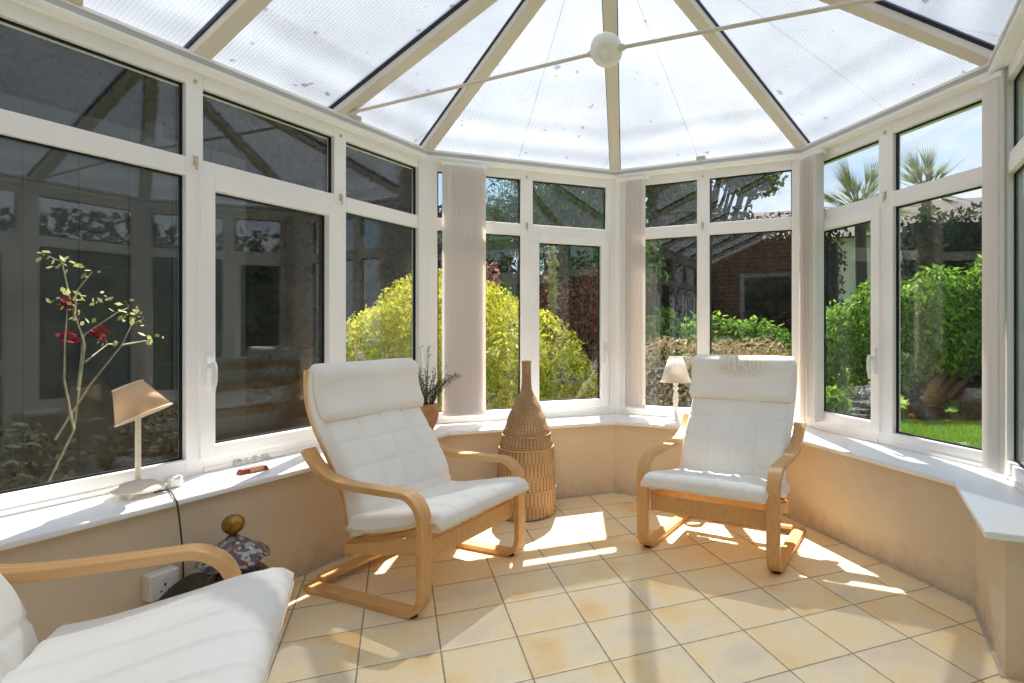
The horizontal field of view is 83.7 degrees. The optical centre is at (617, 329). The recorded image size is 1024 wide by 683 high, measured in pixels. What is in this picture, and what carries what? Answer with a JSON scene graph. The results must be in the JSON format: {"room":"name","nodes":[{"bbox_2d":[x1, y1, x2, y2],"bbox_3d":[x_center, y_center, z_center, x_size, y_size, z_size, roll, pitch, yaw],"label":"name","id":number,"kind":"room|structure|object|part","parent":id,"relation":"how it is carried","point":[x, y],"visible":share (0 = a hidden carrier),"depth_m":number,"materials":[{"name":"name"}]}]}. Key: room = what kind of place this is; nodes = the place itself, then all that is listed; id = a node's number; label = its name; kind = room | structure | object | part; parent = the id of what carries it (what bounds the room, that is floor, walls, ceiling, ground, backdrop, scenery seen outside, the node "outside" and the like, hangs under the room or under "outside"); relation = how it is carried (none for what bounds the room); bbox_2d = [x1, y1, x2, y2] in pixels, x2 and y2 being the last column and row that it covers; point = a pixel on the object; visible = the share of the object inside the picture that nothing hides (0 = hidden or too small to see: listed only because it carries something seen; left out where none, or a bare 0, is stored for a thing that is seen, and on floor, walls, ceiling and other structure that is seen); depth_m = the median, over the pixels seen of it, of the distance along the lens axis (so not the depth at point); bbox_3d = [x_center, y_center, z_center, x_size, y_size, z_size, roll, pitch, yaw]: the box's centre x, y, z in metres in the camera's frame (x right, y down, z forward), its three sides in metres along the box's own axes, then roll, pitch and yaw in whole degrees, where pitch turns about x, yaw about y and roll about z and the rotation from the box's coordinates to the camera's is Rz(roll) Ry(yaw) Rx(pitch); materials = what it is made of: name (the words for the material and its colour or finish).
{"room":"sunroom","nodes":[
{"label":"sunroom","id":0,"kind":"room"},
{"bbox_2d":[0,437,445,643],"bbox_3d":[-2.223,0.893,1.094,0.349,0.513,5.431,0,0,24],"label":"wall","id":1,"kind":"structure","parent":0,"point":[300,518],"depth_m":2.06,"materials":[{"name":"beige paint"}]},
{"bbox_2d":[142,565,178,601],"bbox_3d":[-1.615,0.900,1.986,0.053,0.090,0.094,0,0,24],"label":"wall socket","id":2,"kind":"object","parent":1,"relation":"attached to","point":[156,583],"visible":0.79,"depth_m":1.96,"materials":[{"name":"plastic"}]},
{"bbox_2d":[0,0,417,516],"bbox_3d":[-2.317,-0.246,1.122,0.124,1.718,5.406,0,0,24],"label":"window","id":3,"kind":"structure","parent":1,"relation":"in","point":[200,180],"depth_m":2.37,"materials":[{"name":"white plastic"}]},
{"bbox_3d":[-1.727,0.183,2.389,0.053,0.166,0.028,0,0,24],"label":"handle","id":4,"kind":"part","parent":3,"relation":"part of","materials":[{"name":"white plastic"}]},
{"bbox_3d":[-1.652,-0.050,2.697,0.056,1.209,0.686,0,0,24],"label":"casement sash","id":5,"kind":"part","parent":3,"relation":"part of","materials":[{"name":"white plastic"}]},
{"bbox_2d":[0,428,448,550],"bbox_3d":[-2.182,0.625,1.062,0.330,0.024,5.404,0,0,24],"label":"windowsill","id":6,"kind":"structure","parent":1,"relation":"on","point":[20,529],"depth_m":1.98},
{"bbox_2d":[107,380,172,500],"bbox_3d":[-1.762,0.400,2.073,0.191,0.427,0.180,0,0,0],"label":"table lamp","id":7,"kind":"object","parent":6,"relation":"on","point":[133,401],"visible":1,"depth_m":2.03,"materials":[{"name":"beige paint"}]},
{"bbox_3d":[-1.754,0.271,2.074,0.170,0.165,0.174,0,0,0],"label":"lamp shade","id":8,"kind":"part","parent":7,"relation":"part of","materials":[{"name":"beige fabric"}]},
{"bbox_2d":[165,475,182,487],"bbox_3d":[-1.721,0.592,2.177,0.046,0.042,0.052,0,0,38],"label":"power adapter","id":9,"kind":"object","parent":6,"relation":"on","point":[177,480],"visible":0.98,"depth_m":2.16,"materials":[{"name":"plastic"}]},
{"bbox_3d":[-1.706,0.592,2.164,0.006,0.026,0.036,0,0,38],"label":"plate","id":10,"kind":"part","parent":9,"relation":"part of","materials":[{"name":"plastic"}]},
{"bbox_2d":[236,464,268,474],"bbox_3d":[-1.565,0.602,2.407,0.040,0.022,0.118,0,0,29],"label":"wooden ornament","id":11,"kind":"object","parent":6,"relation":"on","point":[258,468],"visible":1,"depth_m":2.39,"materials":[{"name":"red wood"}]},
{"bbox_2d":[418,346,460,429],"bbox_3d":[-1.160,0.356,3.431,0.308,0.514,0.360,0,0,38],"label":"potted plant","id":12,"kind":"object","parent":6,"relation":"on","point":[430,410],"visible":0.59,"depth_m":3.39,"materials":[{"name":"green plant"}]},
{"bbox_3d":[-1.166,0.533,3.420,0.148,0.160,0.148,0,0,0],"label":"pot","id":13,"kind":"part","parent":12,"relation":"part of","materials":[{"name":"ceramic"}]},
{"bbox_2d":[293,555,343,579],"bbox_3d":[-2.086,1.097,0.956,0.012,0.006,5.286,0,0,24],"label":"baseboard","id":14,"kind":"structure","parent":1,"relation":"attached to","point":[340,557],"depth_m":2.58,"materials":[{"name":"beige"}]},
{"bbox_2d":[0,0,1023,179],"bbox_3d":[-0.667,-1.454,1.003,3.474,0.788,6.507,0,0,24],"label":"ceiling","id":15,"kind":"structure","parent":0,"point":[602,89],"depth_m":2.87,"materials":[{"name":"white plastic"}]},
{"bbox_3d":[-1.778,-1.474,0.524,1.712,0.721,4.741,0,0,24],"label":"roof panel","id":16,"kind":"part","parent":15,"relation":"part of","materials":[{"name":"white plastic"}]},
{"bbox_3d":[-0.690,-1.474,3.021,1.712,0.721,0.707,0,0,24],"label":"roof panel","id":17,"kind":"part","parent":15,"relation":"part of","materials":[{"name":"white plastic"}]},
{"bbox_3d":[-0.760,-1.160,2.678,1.467,0.050,0.028,0,0,24],"label":"tie rod","id":18,"kind":"part","parent":15,"relation":"part of","materials":[{"name":"white metal"}]},
{"bbox_3d":[-0.672,-1.474,3.281,1.318,0.721,1.852,0,0,0],"label":"roof panel","id":19,"kind":"part","parent":15,"relation":"part of","materials":[{"name":"white plastic"}]},
{"bbox_3d":[0.619,-1.474,3.281,1.332,0.721,1.852,0,0,0],"label":"roof panel","id":20,"kind":"part","parent":15,"relation":"part of","materials":[{"name":"white plastic"}]},
{"bbox_3d":[0.645,-1.153,2.054,1.409,0.061,0.028,0,0,24],"label":"tie rod","id":21,"kind":"part","parent":15,"relation":"part of","materials":[{"name":"white metal"}]},
{"bbox_3d":[0.865,-1.474,2.997,1.822,0.721,1.284,0,0,0],"label":"roof panel","id":22,"kind":"part","parent":15,"relation":"part of","materials":[{"name":"white plastic"}]},
{"bbox_3d":[0.865,-1.473,2.046,1.822,0.723,0.703,0,0,0],"label":"roof panel","id":23,"kind":"part","parent":15,"relation":"part of","materials":[{"name":"white plastic"}]},
{"bbox_2d":[979,69,1006,474],"bbox_3d":[1.578,-0.236,2.362,0.050,1.672,0.116,0,0,-21],"label":"vertical blind","id":24,"kind":"object","parent":15,"relation":"hanging from","point":[993,84],"visible":1,"depth_m":2.35,"materials":[{"name":"fabric"}]},
{"bbox_2d":[446,425,613,497],"bbox_3d":[-0.592,0.893,3.744,1.380,0.513,0.349,0,0,-21],"label":"wall","id":25,"kind":"structure","parent":0,"point":[584,456],"depth_m":3.67,"materials":[{"name":"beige paint"}]},
{"bbox_2d":[418,158,430,401],"bbox_3d":[-1.264,-0.246,3.618,0.092,1.718,0.098,0,0,-44],"label":"trim","id":26,"kind":"structure","parent":25,"relation":"on","point":[424,166],"depth_m":3.60,"materials":[{"name":"white plastic"}]},
{"bbox_2d":[431,161,609,423],"bbox_3d":[-0.628,-0.246,3.834,1.330,1.718,0.124,0,0,-21],"label":"window","id":27,"kind":"structure","parent":25,"relation":"in","point":[530,235],"depth_m":3.85,"materials":[{"name":"white plastic"}]},
{"bbox_2d":[440,161,486,416],"bbox_3d":[-0.993,-0.259,3.628,0.290,1.627,0.075,0,0,-21],"label":"vertical blind","id":28,"kind":"object","parent":27,"relation":"attached to","point":[463,184],"visible":1,"depth_m":3.60,"materials":[{"name":"fabric"}]},
{"bbox_3d":[-0.336,-0.050,3.969,0.574,1.209,0.056,0,0,-21],"label":"casement sash","id":29,"kind":"part","parent":27,"relation":"part of","materials":[{"name":"white plastic"}]},
{"bbox_3d":[-0.078,0.183,4.012,0.028,0.166,0.053,0,0,-21],"label":"handle","id":30,"kind":"part","parent":27,"relation":"part of","materials":[{"name":"white plastic"}]},
{"bbox_2d":[434,414,614,435],"bbox_3d":[-0.574,0.625,3.696,1.326,0.024,0.330,0,0,-21],"label":"trim","id":31,"kind":"structure","parent":25,"relation":"on","point":[465,428],"depth_m":3.65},
{"bbox_2d":[556,492,613,499],"bbox_3d":[-0.526,1.097,3.575,1.091,0.006,0.012,0,0,-21],"label":"baseboard","id":32,"kind":"structure","parent":25,"relation":"attached to","point":[605,492],"depth_m":3.69,"materials":[{"name":"beige tile"}]},
{"bbox_2d":[267,493,1023,682],"bbox_3d":[-0.689,1.150,0.953,3.254,0.100,6.397,0,0,24],"label":"floor","id":33,"kind":"structure","parent":0,"point":[581,600],"depth_m":2.17,"materials":[{"name":"tile"}]},
{"bbox_2d":[0,543,293,682],"bbox_3d":[-1.215,0.595,1.136,0.924,1.010,0.742,0,0,-24],"label":"armchair","id":34,"kind":"object","parent":33,"relation":"on","point":[228,630],"visible":1,"depth_m":1.29,"materials":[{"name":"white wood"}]},
{"bbox_2d":[0,573,38,678],"bbox_3d":[-1.448,0.489,1.032,0.373,0.722,0.615,0,0,-24],"label":"cushion","id":35,"kind":"object","parent":34,"relation":"on","point":[18,639],"depth_m":1.30,"materials":[{"name":"beige fabric"}]},
{"bbox_3d":[-1.380,0.784,1.434,0.698,0.633,0.064,0,0,-24],"label":"frame","id":36,"kind":"part","parent":34,"relation":"part of","materials":[{"name":"brown wood"}]},
{"bbox_2d":[153,489,183,577],"bbox_3d":[-1.504,0.850,1.966,0.509,0.497,0.053,0,0,34],"label":"power cable","id":37,"kind":"object","parent":33,"relation":"on","point":[171,492],"visible":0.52,"depth_m":2.03,"materials":[{"name":"white plastic"}]},
{"bbox_2d":[157,572,212,601],"bbox_3d":[-1.467,0.894,1.885,0.212,0.157,0.053,0,0,0],"label":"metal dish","id":38,"kind":"object","parent":33,"relation":"on","point":[194,581],"visible":0.47,"depth_m":1.90,"materials":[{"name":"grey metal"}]},
{"bbox_2d":[194,514,269,585],"bbox_3d":[-1.405,0.889,2.050,0.273,0.422,0.273,0,0,0],"label":"urn","id":39,"kind":"object","parent":33,"relation":"on","point":[247,552],"visible":0.38,"depth_m":2.02,"materials":[{"name":"ceramic"}]},
{"bbox_3d":[-1.405,0.802,2.050,0.232,0.096,0.232,0,0,0],"label":"lid","id":40,"kind":"part","parent":39,"relation":"part of","materials":[{"name":"tile"}]},
{"bbox_2d":[301,358,529,618],"bbox_3d":[-0.899,0.624,2.548,0.802,0.953,0.700,0,0,24],"label":"armchair","id":41,"kind":"object","parent":33,"relation":"on","point":[388,467],"visible":1,"depth_m":2.44,"materials":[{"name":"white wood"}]},
{"bbox_3d":[-1.022,0.802,2.252,0.659,0.597,0.060,0,0,24],"label":"frame","id":42,"kind":"part","parent":41,"relation":"part of","materials":[{"name":"brown wood"}]},
{"bbox_2d":[309,358,423,421],"bbox_3d":[-1.168,0.274,2.668,0.121,0.253,0.600,0,0,24],"label":"cushion","id":43,"kind":"object","parent":41,"relation":"on","point":[349,391],"depth_m":2.58,"materials":[{"name":"beige fabric"}]},
{"bbox_3d":[-1.047,0.534,2.327,0.706,0.707,0.036,0,0,24],"label":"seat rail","id":44,"kind":"part","parent":41,"relation":"part of","materials":[{"name":"white fabric"}]},
{"bbox_3d":[-1.013,0.917,2.599,0.020,0.065,0.580,0,0,24],"label":"rail","id":45,"kind":"part","parent":41,"relation":"part of","materials":[{"name":"brown wood"}]},
{"bbox_2d":[309,372,450,537],"bbox_3d":[-1.086,0.524,2.631,0.352,0.681,0.580,0,0,24],"label":"cushion","id":46,"kind":"object","parent":41,"relation":"on","point":[369,427],"depth_m":2.53,"materials":[{"name":"beige fabric"}]},
{"bbox_3d":[-0.943,0.870,2.252,0.410,0.129,0.016,0,0,24],"label":"rail","id":47,"kind":"part","parent":41,"relation":"part of","materials":[{"name":"brown wood"}]},
{"bbox_2d":[346,477,528,532],"bbox_3d":[-0.762,0.763,2.486,0.502,0.146,0.620,0,0,24],"label":"seat cushion","id":48,"kind":"object","parent":41,"relation":"on","point":[449,503],"depth_m":2.35,"materials":[{"name":"beige fabric"}]},
{"bbox_3d":[-0.760,0.802,2.836,0.659,0.597,0.060,0,0,24],"label":"frame","id":49,"kind":"part","parent":41,"relation":"part of","materials":[{"name":"brown wood"}]},
{"bbox_3d":[-0.708,0.870,2.778,0.410,0.129,0.016,0,0,24],"label":"rail","id":50,"kind":"part","parent":41,"relation":"part of","materials":[{"name":"brown wood"}]},
{"bbox_2d":[497,360,555,520],"bbox_3d":[-0.545,0.643,3.360,0.357,0.910,0.357,0,0,31],"label":"wicker vase","id":51,"kind":"object","parent":33,"relation":"on","point":[526,437],"visible":0.86,"depth_m":3.25,"materials":[{"name":"wicker"}]},
{"bbox_2d":[637,354,805,573],"bbox_3d":[0.564,0.624,2.924,0.700,0.953,0.802,0,0,28],"label":"armchair","id":52,"kind":"object","parent":33,"relation":"on","point":[739,448],"visible":1,"depth_m":2.98,"materials":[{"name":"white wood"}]},
{"bbox_3d":[0.278,0.802,3.068,0.060,0.597,0.659,0,0,28],"label":"frame","id":53,"kind":"part","parent":52,"relation":"part of","materials":[{"name":"brown wood"}]},
{"bbox_3d":[0.273,0.870,2.990,0.016,0.129,0.410,0,0,28],"label":"rail","id":54,"kind":"part","parent":52,"relation":"part of","materials":[{"name":"brown wood"}]},
{"bbox_2d":[641,467,789,501],"bbox_3d":[0.493,0.763,2.792,0.620,0.146,0.502,0,0,28],"label":"seat cushion","id":55,"kind":"object","parent":52,"relation":"on","point":[747,484],"depth_m":2.67,"materials":[{"name":"beige fabric"}]},
{"bbox_3d":[0.623,0.917,3.034,0.580,0.065,0.020,0,0,28],"label":"rail","id":56,"kind":"part","parent":52,"relation":"part of","materials":[{"name":"brown wood"}]},
{"bbox_2d":[680,398,793,497],"bbox_3d":[0.661,0.524,3.105,0.580,0.681,0.352,0,0,28],"label":"cushion","id":57,"kind":"object","parent":52,"relation":"on","point":[743,436],"depth_m":3.03,"materials":[{"name":"beige fabric"}]},
{"bbox_2d":[690,354,795,402],"bbox_3d":[0.704,0.274,3.184,0.600,0.253,0.121,0,0,28],"label":"cushion","id":58,"kind":"object","parent":52,"relation":"on","point":[715,378],"depth_m":3.14,"materials":[{"name":"beige fabric"}]},
{"bbox_3d":[0.780,0.870,2.717,0.016,0.129,0.410,0,0,28],"label":"rail","id":59,"kind":"part","parent":52,"relation":"part of","materials":[{"name":"brown wood"}]},
{"bbox_3d":[0.842,0.802,2.765,0.060,0.597,0.659,0,0,28],"label":"frame","id":60,"kind":"part","parent":52,"relation":"part of","materials":[{"name":"brown wood"}]},
{"bbox_2d":[614,424,765,510],"bbox_3d":[0.549,0.893,3.723,1.380,0.513,0.349,0,0,24],"label":"wall","id":61,"kind":"structure","parent":0,"point":[630,442],"depth_m":3.72,"materials":[{"name":"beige paint"}]},
{"bbox_2d":[610,180,620,413],"bbox_3d":[-0.014,-0.246,4.109,0.092,1.718,0.098,0,0,0],"label":"trim","id":62,"kind":"structure","parent":61,"relation":"on","point":[615,408],"depth_m":4.07,"materials":[{"name":"white plastic"}]},
{"bbox_2d":[614,492,764,510],"bbox_3d":[0.477,1.097,3.557,1.091,0.006,0.012,0,0,24],"label":"baseboard","id":63,"kind":"structure","parent":61,"relation":"attached to","point":[614,492],"depth_m":3.73,"materials":[{"name":"beige tile"}]},
{"bbox_2d":[614,414,793,429],"bbox_3d":[0.529,0.625,3.676,1.326,0.024,0.330,0,0,24],"label":"trim","id":64,"kind":"structure","parent":61,"relation":"on","point":[620,419],"depth_m":3.73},
{"bbox_2d":[660,356,690,421],"bbox_3d":[0.392,0.398,3.767,0.214,0.429,0.214,0,0,0],"label":"table lamp","id":65,"kind":"object","parent":64,"relation":"on","point":[675,372],"visible":0.97,"depth_m":3.71,"materials":[{"name":"white"}]},
{"bbox_3d":[0.392,0.463,3.767,0.112,0.300,0.112,0,0,0],"label":"turned stem","id":66,"kind":"part","parent":65,"relation":"part of","materials":[{"name":"white ceramic"}]},
{"bbox_3d":[0.392,0.269,3.767,0.208,0.165,0.208,0,0,0],"label":"lamp shade","id":67,"kind":"part","parent":65,"relation":"part of","materials":[{"name":"white fabric"}]},
{"bbox_2d":[621,159,797,424],"bbox_3d":[0.598,-0.246,3.835,1.330,1.718,0.075,0,0,24],"label":"window","id":68,"kind":"structure","parent":61,"relation":"in","point":[705,228],"depth_m":3.81,"materials":[{"name":"white plastic"}]},
{"bbox_2d":[617,175,648,408],"bbox_3d":[0.106,-0.259,3.958,0.230,1.627,0.061,0,0,24],"label":"vertical blind","id":69,"kind":"object","parent":68,"relation":"attached to","point":[632,189],"visible":1,"depth_m":3.93,"materials":[{"name":"fabric"}]},
{"bbox_2d":[798,161,810,426],"bbox_3d":[1.216,-0.246,3.573,0.098,1.718,0.092,0,0,-44],"label":"trim","id":70,"kind":"structure","parent":61,"relation":"on","point":[808,423],"depth_m":3.57,"materials":[{"name":"white plastic"}]},
{"bbox_2d":[784,444,975,604],"bbox_3d":[1.336,0.893,2.915,0.349,0.513,1.351,0,0,-21],"label":"wall","id":71,"kind":"structure","parent":0,"point":[923,528],"depth_m":2.61,"materials":[{"name":"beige paint"}]},
{"bbox_2d":[782,514,973,605],"bbox_3d":[1.195,1.097,2.781,0.012,0.006,1.206,0,0,-21],"label":"baseboard","id":72,"kind":"structure","parent":71,"relation":"attached to","point":[785,515],"depth_m":2.62,"materials":[{"name":"beige tile"}]},
{"bbox_2d":[791,426,996,485],"bbox_3d":[1.283,0.625,2.912,0.330,0.024,1.263,0,0,-21],"label":"windowsill","id":73,"kind":"structure","parent":71,"relation":"on","point":[941,470],"depth_m":2.68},
{"bbox_2d":[811,85,982,467],"bbox_3d":[1.417,-0.246,2.974,0.124,1.718,1.249,0,0,-21],"label":"window","id":74,"kind":"structure","parent":71,"relation":"in","point":[882,211],"depth_m":2.95,"materials":[{"name":"white plastic"}]},
{"bbox_2d":[798,148,825,422],"bbox_3d":[1.183,-0.259,3.414,0.088,1.627,0.200,0,0,-21],"label":"vertical blind","id":75,"kind":"object","parent":74,"relation":"attached to","point":[811,165],"visible":1,"depth_m":3.37,"materials":[{"name":"fabric"}]},
{"bbox_3d":[1.329,-0.050,3.251,0.056,1.209,0.526,0,0,-21],"label":"casement sash","id":76,"kind":"part","parent":74,"relation":"part of","materials":[{"name":"white plastic"}]},
{"bbox_3d":[1.364,0.183,3.014,0.053,0.166,0.028,0,0,-21],"label":"handle","id":77,"kind":"part","parent":74,"relation":"part of","materials":[{"name":"white plastic"}]},
{"bbox_2d":[1004,78,1023,474],"bbox_3d":[1.677,-0.246,2.399,0.099,1.718,0.092,0,0,0],"label":"trim","id":78,"kind":"structure","parent":71,"relation":"on","point":[1004,78],"depth_m":2.36,"materials":[{"name":"white plastic"}]},
{"bbox_2d":[976,523,1023,681],"bbox_3d":[1.475,0.893,2.083,0.210,0.513,0.780,0,0,24],"label":"wall","id":79,"kind":"structure","parent":0,"point":[999,563],"depth_m":1.80,"materials":[{"name":"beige paint"}]},
{"bbox_2d":[972,605,1004,677],"bbox_3d":[1.316,1.097,1.997,0.012,0.006,0.496,0,0,24],"label":"baseboard","id":80,"kind":"structure","parent":79,"relation":"attached to","point":[980,621],"depth_m":1.95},
{"bbox_2d":[954,474,1023,542],"bbox_3d":[1.389,0.625,2.050,0.222,0.024,0.852,0,0,24],"label":"windowsill","id":81,"kind":"structure","parent":79,"relation":"on","point":[995,504],"depth_m":1.95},
{"bbox_2d":[1005,38,1023,494],"bbox_3d":[1.523,-0.246,2.048,0.064,1.718,0.755,0,0,24],"label":"window","id":82,"kind":"structure","parent":79,"relation":"in","point":[1014,138],"depth_m":2.31,"materials":[{"name":"white plastic"}]},
{"label":"outside","id":83,"kind":"structure","parent":0,"visible":0},
{"bbox_2d":[491,350,979,437],"bbox_3d":[0.000,1.320,0.000,80.000,0.001,80.000,0,0,0],"label":"ground","id":84,"kind":"structure","parent":83,"point":[954,407],"depth_m":9.22,"materials":[{"name":"green plant"}]},
{"bbox_2d":[36,250,163,481],"bbox_3d":[-2.603,0.255,2.817,0.164,1.241,0.540,0,0,24],"label":"rose bush","id":85,"kind":"object","parent":84,"relation":"on","point":[98,333],"visible":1,"depth_m":2.75,"materials":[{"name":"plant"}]},
{"bbox_2d":[246,414,310,435],"bbox_3d":[-8.200,1.314,3.000,11.601,0.001,22.000,0,0,0],"label":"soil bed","id":86,"kind":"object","parent":84,"relation":"on","point":[265,424],"depth_m":7.82,"materials":[{"name":"brown soil"}]},
{"bbox_2d":[0,417,87,490],"bbox_3d":[-3.179,0.910,2.924,0.671,0.907,0.688,0,0,0],"label":"clump","id":87,"kind":"object","parent":86,"relation":"on","point":[14,466],"visible":0.33,"depth_m":2.99,"materials":[{"name":"green plant"}]},
{"bbox_2d":[78,407,177,475],"bbox_3d":[-2.923,0.917,3.521,0.686,0.882,0.709,0,0,0],"label":"clump","id":88,"kind":"object","parent":86,"relation":"on","point":[123,457],"visible":0.27,"depth_m":3.42,"materials":[{"name":"green plant"}]},
{"bbox_2d":[438,202,517,387],"bbox_3d":[-5.776,-0.813,12.879,7.195,4.540,1.625,0,0,0],"label":"hedge","id":89,"kind":"object","parent":86,"relation":"on","point":[502,266],"visible":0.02,"depth_m":12.68,"materials":[{"name":"green plant"}]},
{"bbox_2d":[346,268,597,410],"bbox_3d":[-1.739,0.305,6.994,3.573,2.159,2.113,0,0,-5],"label":"shrub","id":90,"kind":"object","parent":84,"relation":"on","point":[399,345],"visible":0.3,"depth_m":6.56,"materials":[{"name":"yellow plant"}]},
{"bbox_2d":[486,259,597,397],"bbox_3d":[-1.050,0.127,8.489,2.470,2.426,0.793,0,0,0],"label":"shrub","id":91,"kind":"object","parent":84,"relation":"on","point":[592,313],"visible":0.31,"depth_m":8.42,"materials":[{"name":"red plant"}]},
{"bbox_2d":[543,245,559,393],"bbox_3d":[-0.919,0.020,7.907,0.227,2.600,0.237,0,0,24],"label":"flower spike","id":92,"kind":"object","parent":84,"relation":"on","point":[551,296],"visible":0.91,"depth_m":7.88,"materials":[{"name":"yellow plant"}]},
{"bbox_3d":[-0.917,0.045,7.900,0.040,2.550,0.040,0,0,0],"label":"stem","id":93,"kind":"part","parent":92,"relation":"part of","materials":[{"name":"plant"}]},
{"bbox_2d":[438,178,670,398],"bbox_3d":[-1.056,-1.659,10.500,4.532,6.070,2.449,0,0,3],"label":"conifer tree","id":94,"kind":"object","parent":84,"relation":"on","point":[558,210],"visible":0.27,"depth_m":10.07,"materials":[{"name":"green plant"}]},
{"bbox_2d":[645,305,687,366],"bbox_3d":[0.555,0.524,7.933,0.960,1.759,0.904,0,0,0],"label":"shrub","id":95,"kind":"object","parent":84,"relation":"on","point":[665,324],"visible":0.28,"depth_m":7.79,"materials":[{"name":"green plant"}]},
{"bbox_2d":[550,172,788,241],"bbox_3d":[1.379,-2.612,14.804,6.531,8.050,3.004,0,0,0],"label":"broadleaf tree","id":96,"kind":"object","parent":84,"relation":"on","point":[677,203],"visible":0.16,"depth_m":14.26,"materials":[{"name":"green plant"}]},
{"bbox_2d":[558,209,851,390],"bbox_3d":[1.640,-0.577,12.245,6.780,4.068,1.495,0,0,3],"label":"house","id":97,"kind":"structure","parent":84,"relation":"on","point":[751,277],"depth_m":11.94,"materials":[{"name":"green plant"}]},
{"bbox_2d":[645,334,790,405],"bbox_3d":[1.067,0.703,6.291,2.148,1.320,1.193,0,0,0],"label":"clipped hedge","id":98,"kind":"object","parent":84,"relation":"on","point":[657,392],"visible":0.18,"depth_m":6.13,"materials":[{"name":"beige plant"}]},
{"bbox_2d":[682,310,790,366],"bbox_3d":[1.794,0.561,8.977,2.530,1.743,1.249,0,0,0],"label":"shrub","id":99,"kind":"object","parent":84,"relation":"on","point":[740,330],"visible":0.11,"depth_m":8.77,"materials":[{"name":"green plant"}]},
{"bbox_2d":[826,385,854,414],"bbox_3d":[3.143,1.105,8.256,0.668,0.576,0.591,0,0,0],"label":"plant","id":100,"kind":"object","parent":84,"relation":"on","point":[833,401],"visible":0.39,"depth_m":8.12,"materials":[{"name":"green plant"}]},
{"bbox_2d":[746,197,981,357],"bbox_3d":[14.500,-2.130,24.000,19.000,6.900,7.200,0,0,20],"label":"house","id":101,"kind":"structure","parent":84,"relation":"on","point":[849,246],"depth_m":22.71,"materials":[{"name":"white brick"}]},
{"bbox_2d":[854,383,900,417],"bbox_3d":[3.839,1.080,8.360,0.687,0.616,0.620,0,0,0],"label":"stone wall","id":102,"kind":"structure","parent":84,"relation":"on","point":[866,397],"depth_m":8.29,"materials":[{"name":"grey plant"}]},
{"bbox_2d":[824,153,931,374],"bbox_3d":[6.755,-1.791,15.469,3.412,6.229,3.098,0,0,0],"label":"palm tree","id":103,"kind":"object","parent":84,"relation":"on","point":[847,181],"visible":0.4,"depth_m":15.38,"materials":[{"name":"green plant"}]},
{"bbox_2d":[826,254,981,411],"bbox_3d":[5.360,-0.100,9.079,4.610,2.907,1.458,0,0,12],"label":"shrub","id":104,"kind":"object","parent":84,"relation":"on","point":[936,351],"visible":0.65,"depth_m":8.92,"materials":[{"name":"green plant"}]},
{"bbox_2d":[903,383,950,420],"bbox_3d":[4.598,1.098,8.307,0.625,0.590,0.587,0,0,-35],"label":"plant","id":105,"kind":"object","parent":84,"relation":"on","point":[934,403],"visible":0.98,"depth_m":8.19,"materials":[{"name":"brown plant"}]},
{"bbox_2d":[900,145,974,221],"bbox_3d":[9.765,-2.255,17.892,3.113,7.157,3.560,0,0,18],"label":"palm tree","id":106,"kind":"object","parent":84,"relation":"on","point":[917,175],"visible":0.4,"depth_m":17.42,"materials":[{"name":"green plant"}]},
{"bbox_2d":[900,201,981,399],"bbox_3d":[9.789,-0.546,10.605,9.090,4.012,1.713,0,0,3],"label":"hedge","id":107,"kind":"object","parent":84,"relation":"on","point":[953,243],"visible":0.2,"depth_m":10.50,"materials":[{"name":"green plant"}]},
{"bbox_2d":[900,419,981,447],"bbox_3d":[3.790,1.285,6.049,3.118,0.070,3.742,0,0,0],"label":"grass","id":108,"kind":"structure","parent":84,"relation":"on","point":[968,434],"depth_m":7.13,"materials":[{"name":"green plant"}]},
{"bbox_2d":[956,384,981,420],"bbox_3d":[5.311,1.090,8.155,0.628,0.607,0.554,0,0,-23],"label":"plant","id":109,"kind":"object","parent":84,"relation":"on","point":[969,410],"visible":0.52,"depth_m":8.11,"materials":[{"name":"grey plant"}]}
]}

